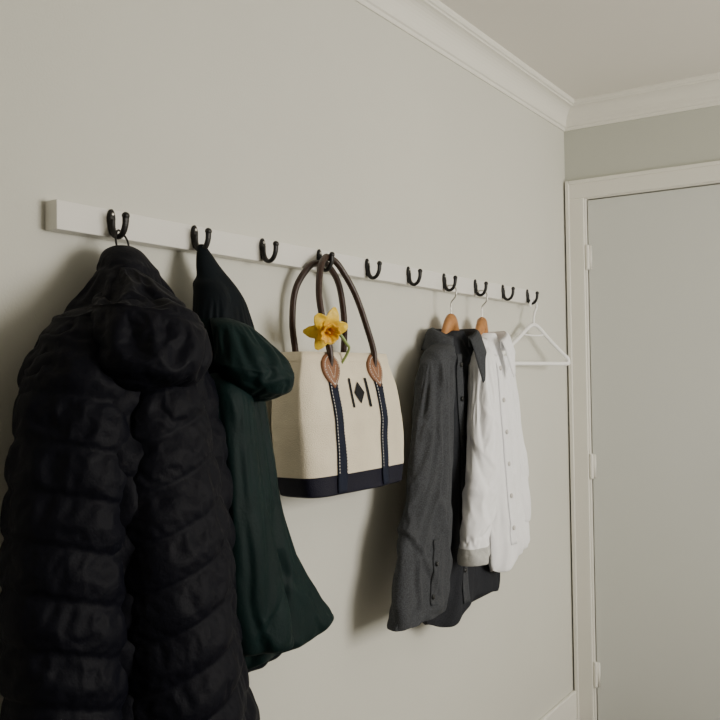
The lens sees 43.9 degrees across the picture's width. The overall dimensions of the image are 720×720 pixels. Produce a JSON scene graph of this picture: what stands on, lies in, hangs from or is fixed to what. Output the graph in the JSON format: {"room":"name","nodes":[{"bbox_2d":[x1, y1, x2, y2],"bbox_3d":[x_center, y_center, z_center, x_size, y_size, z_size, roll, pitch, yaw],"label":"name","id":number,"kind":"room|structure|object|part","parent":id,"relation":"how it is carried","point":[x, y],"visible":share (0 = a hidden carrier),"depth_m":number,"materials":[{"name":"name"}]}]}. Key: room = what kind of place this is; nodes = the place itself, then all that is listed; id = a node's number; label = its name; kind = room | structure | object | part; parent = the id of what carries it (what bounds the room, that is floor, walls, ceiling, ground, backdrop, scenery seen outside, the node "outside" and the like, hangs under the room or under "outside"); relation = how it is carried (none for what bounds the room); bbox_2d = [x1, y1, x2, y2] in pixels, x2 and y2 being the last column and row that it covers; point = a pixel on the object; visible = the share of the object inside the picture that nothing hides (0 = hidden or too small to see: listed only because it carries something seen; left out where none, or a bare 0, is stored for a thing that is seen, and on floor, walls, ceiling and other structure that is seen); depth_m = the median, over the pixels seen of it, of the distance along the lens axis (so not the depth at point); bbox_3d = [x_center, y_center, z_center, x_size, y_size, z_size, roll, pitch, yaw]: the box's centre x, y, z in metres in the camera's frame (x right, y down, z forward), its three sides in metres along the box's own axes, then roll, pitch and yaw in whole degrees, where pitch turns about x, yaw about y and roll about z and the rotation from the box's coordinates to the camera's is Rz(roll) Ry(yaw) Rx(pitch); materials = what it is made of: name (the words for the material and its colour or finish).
{"room":"entrance hallway","nodes":[
{"label":"entrance hallway","id":0,"kind":"room"},
{"bbox_2d":[0,0,574,719],"bbox_3d":[-0.502,0.186,1.561,0.100,2.400,4.867,-2,-1,33],"label":"wall","id":1,"kind":"structure","parent":0,"point":[325,125],"depth_m":2.15,"materials":[{"name":"paint"}]},
{"bbox_2d":[45,199,535,304],"bbox_3d":[0.052,-0.227,2.308,0.030,0.049,2.034,-2,-1,33],"label":"hook rail","id":2,"kind":"object","parent":1,"relation":"attached to","point":[61,216],"visible":0.76,"depth_m":1.80,"materials":[{"name":"white paint"}]},
{"bbox_2d":[107,209,129,239],"bbox_3d":[-0.412,-0.234,1.530,0.044,0.054,0.017,-2,-1,33],"label":"coat hook","id":3,"kind":"object","parent":2,"relation":"attached to","point":[111,219],"visible":0.98,"depth_m":1.53,"materials":[{"name":"black metal"}]},
{"bbox_2d":[0,229,259,719],"bbox_3d":[-0.332,0.322,1.448,0.290,1.098,0.534,-2,-1,33],"label":"coat","id":4,"kind":"object","parent":3,"relation":"hanging from","point":[118,597],"visible":1,"depth_m":1.31,"materials":[{"name":"black fabric"}]},
{"bbox_2d":[89,267,211,391],"bbox_3d":[-0.339,-0.052,1.405,0.200,0.206,0.210,-2,-1,33],"label":"hood","id":5,"kind":"object","parent":4,"relation":"attached to","point":[143,337],"depth_m":1.34,"materials":[{"name":"black fabric"}]},
{"bbox_2d":[191,225,211,250],"bbox_3d":[-0.300,-0.232,1.701,0.044,0.054,0.017,-2,-1,33],"label":"coat hook","id":6,"kind":"object","parent":2,"relation":"attached to","point":[194,231],"visible":0.98,"depth_m":1.70,"materials":[{"name":"black metal"}]},
{"bbox_2d":[193,244,333,672],"bbox_3d":[-0.179,0.188,1.740,0.211,0.814,0.406,-2,-1,33],"label":"jacket","id":7,"kind":"object","parent":6,"relation":"hanging from","point":[280,610],"visible":0.73,"depth_m":1.62,"materials":[{"name":"fabric"}]},
{"bbox_2d":[210,318,294,401],"bbox_3d":[-0.193,0.000,1.647,0.173,0.155,0.119,0,-1,-38],"label":"hood","id":8,"kind":"object","parent":7,"relation":"attached to","point":[245,366],"depth_m":1.60,"materials":[{"name":"green fabric"}]},
{"bbox_2d":[259,238,278,262],"bbox_3d":[-0.189,-0.230,1.872,0.044,0.054,0.017,-2,-1,33],"label":"coat hook","id":9,"kind":"object","parent":2,"relation":"attached to","point":[262,246],"visible":1,"depth_m":1.87,"materials":[{"name":"black metal"}]},
{"bbox_2d":[316,249,334,271],"bbox_3d":[-0.077,-0.228,2.043,0.044,0.054,0.017,-2,-1,33],"label":"coat hook","id":10,"kind":"object","parent":2,"relation":"attached to","point":[319,253],"visible":0.83,"depth_m":2.04,"materials":[{"name":"black metal"}]},
{"bbox_2d":[271,253,403,497],"bbox_3d":[-0.042,0.026,2.046,0.133,0.537,0.404,-2,-1,33],"label":"canvas tote bag","id":11,"kind":"object","parent":10,"relation":"hanging from","point":[338,430],"visible":0.93,"depth_m":1.96,"materials":[{"name":"beige fabric"}]},
{"bbox_3d":[-0.088,-0.096,2.048,0.035,0.267,0.213,-2,-1,33],"label":"handle","id":12,"kind":"part","parent":11,"relation":"part of","materials":[{"name":"brown leather"}]},
{"bbox_2d":[303,307,349,363],"bbox_3d":[-0.060,-0.042,1.933,0.079,0.141,0.142,-2,-1,33],"label":"daffodil","id":13,"kind":"object","parent":11,"relation":"in","point":[325,330],"visible":1,"depth_m":1.90,"materials":[{"name":"yellow plant"}]},
{"bbox_3d":[-0.063,-0.026,1.960,0.042,0.109,0.100,-2,-1,33],"label":"stem","id":14,"kind":"part","parent":13,"relation":"part of","materials":[{"name":"green plant"}]},
{"bbox_3d":[-0.041,-0.103,2.037,0.064,0.280,0.205,-2,-1,33],"label":"handle","id":15,"kind":"part","parent":11,"relation":"part of","materials":[{"name":"brown leather"}]},
{"bbox_2d":[365,258,381,279],"bbox_3d":[0.035,-0.226,2.213,0.044,0.054,0.017,-2,-1,33],"label":"coat hook","id":16,"kind":"object","parent":2,"relation":"attached to","point":[367,263],"visible":1,"depth_m":2.21,"materials":[{"name":"black metal"}]},
{"bbox_2d":[406,266,422,285],"bbox_3d":[0.147,-0.225,2.385,0.044,0.054,0.017,-2,-1,33],"label":"coat hook","id":17,"kind":"object","parent":2,"relation":"attached to","point":[408,271],"visible":1,"depth_m":2.38,"materials":[{"name":"black metal"}]},
{"bbox_2d":[442,273,457,291],"bbox_3d":[0.259,-0.223,2.555,0.044,0.054,0.017,-2,-1,33],"label":"coat hook","id":18,"kind":"object","parent":2,"relation":"attached to","point":[444,281],"visible":1,"depth_m":2.56,"materials":[{"name":"black metal"}]},
{"bbox_2d":[441,284,458,333],"bbox_3d":[0.260,-0.083,2.553,0.042,0.267,0.312,-2,-1,33],"label":"wooden hanger","id":19,"kind":"object","parent":18,"relation":"hanging from","point":[450,323],"visible":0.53,"depth_m":2.54,"materials":[{"name":"brown wood"}]},
{"bbox_2d":[387,327,499,631],"bbox_3d":[0.246,0.315,2.452,0.164,0.814,0.738,-2,-1,33],"label":"shirt","id":20,"kind":"object","parent":19,"relation":"hanging from","point":[429,586],"visible":0.74,"depth_m":2.29,"materials":[{"name":"black fabric"}]},
{"bbox_2d":[474,279,487,296],"bbox_3d":[0.370,-0.221,2.726,0.044,0.054,0.017,-2,-1,33],"label":"coat hook","id":21,"kind":"object","parent":2,"relation":"attached to","point":[475,281],"visible":1,"depth_m":2.73,"materials":[{"name":"black metal"}]},
{"bbox_2d":[475,290,487,334],"bbox_3d":[0.372,-0.082,2.724,0.042,0.266,0.252,-2,-1,31],"label":"wooden hanger","id":22,"kind":"object","parent":21,"relation":"hanging from","point":[481,324],"visible":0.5,"depth_m":2.71,"materials":[{"name":"brown wood"}]},
{"bbox_2d":[457,331,530,572],"bbox_3d":[0.374,0.264,2.633,0.170,0.708,0.608,-1,-1,25],"label":"shirt","id":23,"kind":"object","parent":22,"relation":"hanging from","point":[496,500],"visible":0.96,"depth_m":2.55,"materials":[{"name":"fabric"}]},
{"bbox_2d":[501,285,514,300],"bbox_3d":[0.482,-0.219,2.897,0.044,0.054,0.017,-2,-1,33],"label":"coat hook","id":24,"kind":"object","parent":2,"relation":"attached to","point":[504,297],"visible":1,"depth_m":2.90,"materials":[{"name":"black metal"}]},
{"bbox_2d":[526,289,538,304],"bbox_3d":[0.594,-0.217,3.068,0.044,0.054,0.017,-2,-1,33],"label":"coat hook","id":25,"kind":"object","parent":2,"relation":"attached to","point":[527,291],"visible":1,"depth_m":3.07,"materials":[{"name":"black metal"}]},
{"bbox_2d":[502,299,570,365],"bbox_3d":[0.597,-0.095,3.065,0.446,0.228,0.015,0,-2,-45],"label":"hanger","id":26,"kind":"object","parent":25,"relation":"hanging from","point":[533,324],"visible":0.84,"depth_m":3.08,"materials":[{"name":"white plastic"}]},
{"bbox_2d":[354,0,719,131],"bbox_3d":[0.736,-1.001,0.764,2.900,0.097,4.667,-2,-1,33],"label":"trim","id":27,"kind":"structure","parent":1,"relation":"attached to","point":[432,23],"depth_m":3.12,"materials":[{"name":"white"}]},
{"bbox_2d":[540,691,576,719],"bbox_3d":[-0.443,1.318,1.498,0.015,0.131,4.647,-2,-1,33],"label":"baseboard","id":28,"kind":"structure","parent":1,"relation":"attached to","point":[565,709],"depth_m":3.34,"materials":[{"name":"white paint"}]},
{"bbox_2d":[439,0,719,98],"bbox_3d":[0.735,-1.099,0.766,3.100,0.100,4.867,-2,-1,33],"label":"ceiling","id":29,"kind":"structure","parent":0,"point":[585,48],"depth_m":2.79,"materials":[{"name":"white paint"}]},
{"bbox_2d":[564,105,719,684],"bbox_3d":[2.058,0.172,2.735,2.900,2.400,0.100,-2,-1,33],"label":"wall","id":30,"kind":"structure","parent":0,"point":[688,137],"depth_m":3.34,"materials":[{"name":"paint"}]},
{"bbox_2d":[585,245,591,269],"bbox_3d":[0.878,-0.396,3.449,0.032,0.096,0.020,-2,-1,33],"label":"hinge","id":31,"kind":"object","parent":30,"relation":"attached to","point":[588,249],"visible":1,"depth_m":3.44,"materials":[{"name":"white metal"}]},
{"bbox_2d":[589,454,595,478],"bbox_3d":[0.890,0.408,3.432,0.032,0.096,0.020,-2,-1,33],"label":"hinge","id":32,"kind":"object","parent":30,"relation":"attached to","point":[592,457],"visible":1,"depth_m":3.42,"materials":[{"name":"white metal"}]},
{"bbox_2d":[593,661,600,687],"bbox_3d":[0.901,1.203,3.416,0.032,0.096,0.020,-2,-1,33],"label":"hinge","id":33,"kind":"object","parent":30,"relation":"attached to","point":[596,666],"visible":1,"depth_m":3.41,"materials":[{"name":"white metal"}]},
{"bbox_2d":[565,160,719,719],"bbox_3d":[1.234,0.344,3.259,0.926,2.102,0.121,-2,-1,33],"label":"trim","id":34,"kind":"structure","parent":30,"relation":"attached to","point":[578,193],"depth_m":3.44,"materials":[{"name":"white paint"}]},
{"bbox_2d":[588,184,719,719],"bbox_3d":[1.226,0.381,3.245,0.764,2.016,0.038,-2,-1,33],"label":"leaf","id":35,"kind":"object","parent":30,"relation":"attached to","point":[654,275],"visible":0.96,"depth_m":3.30,"materials":[{"name":"white paint"}]}
]}

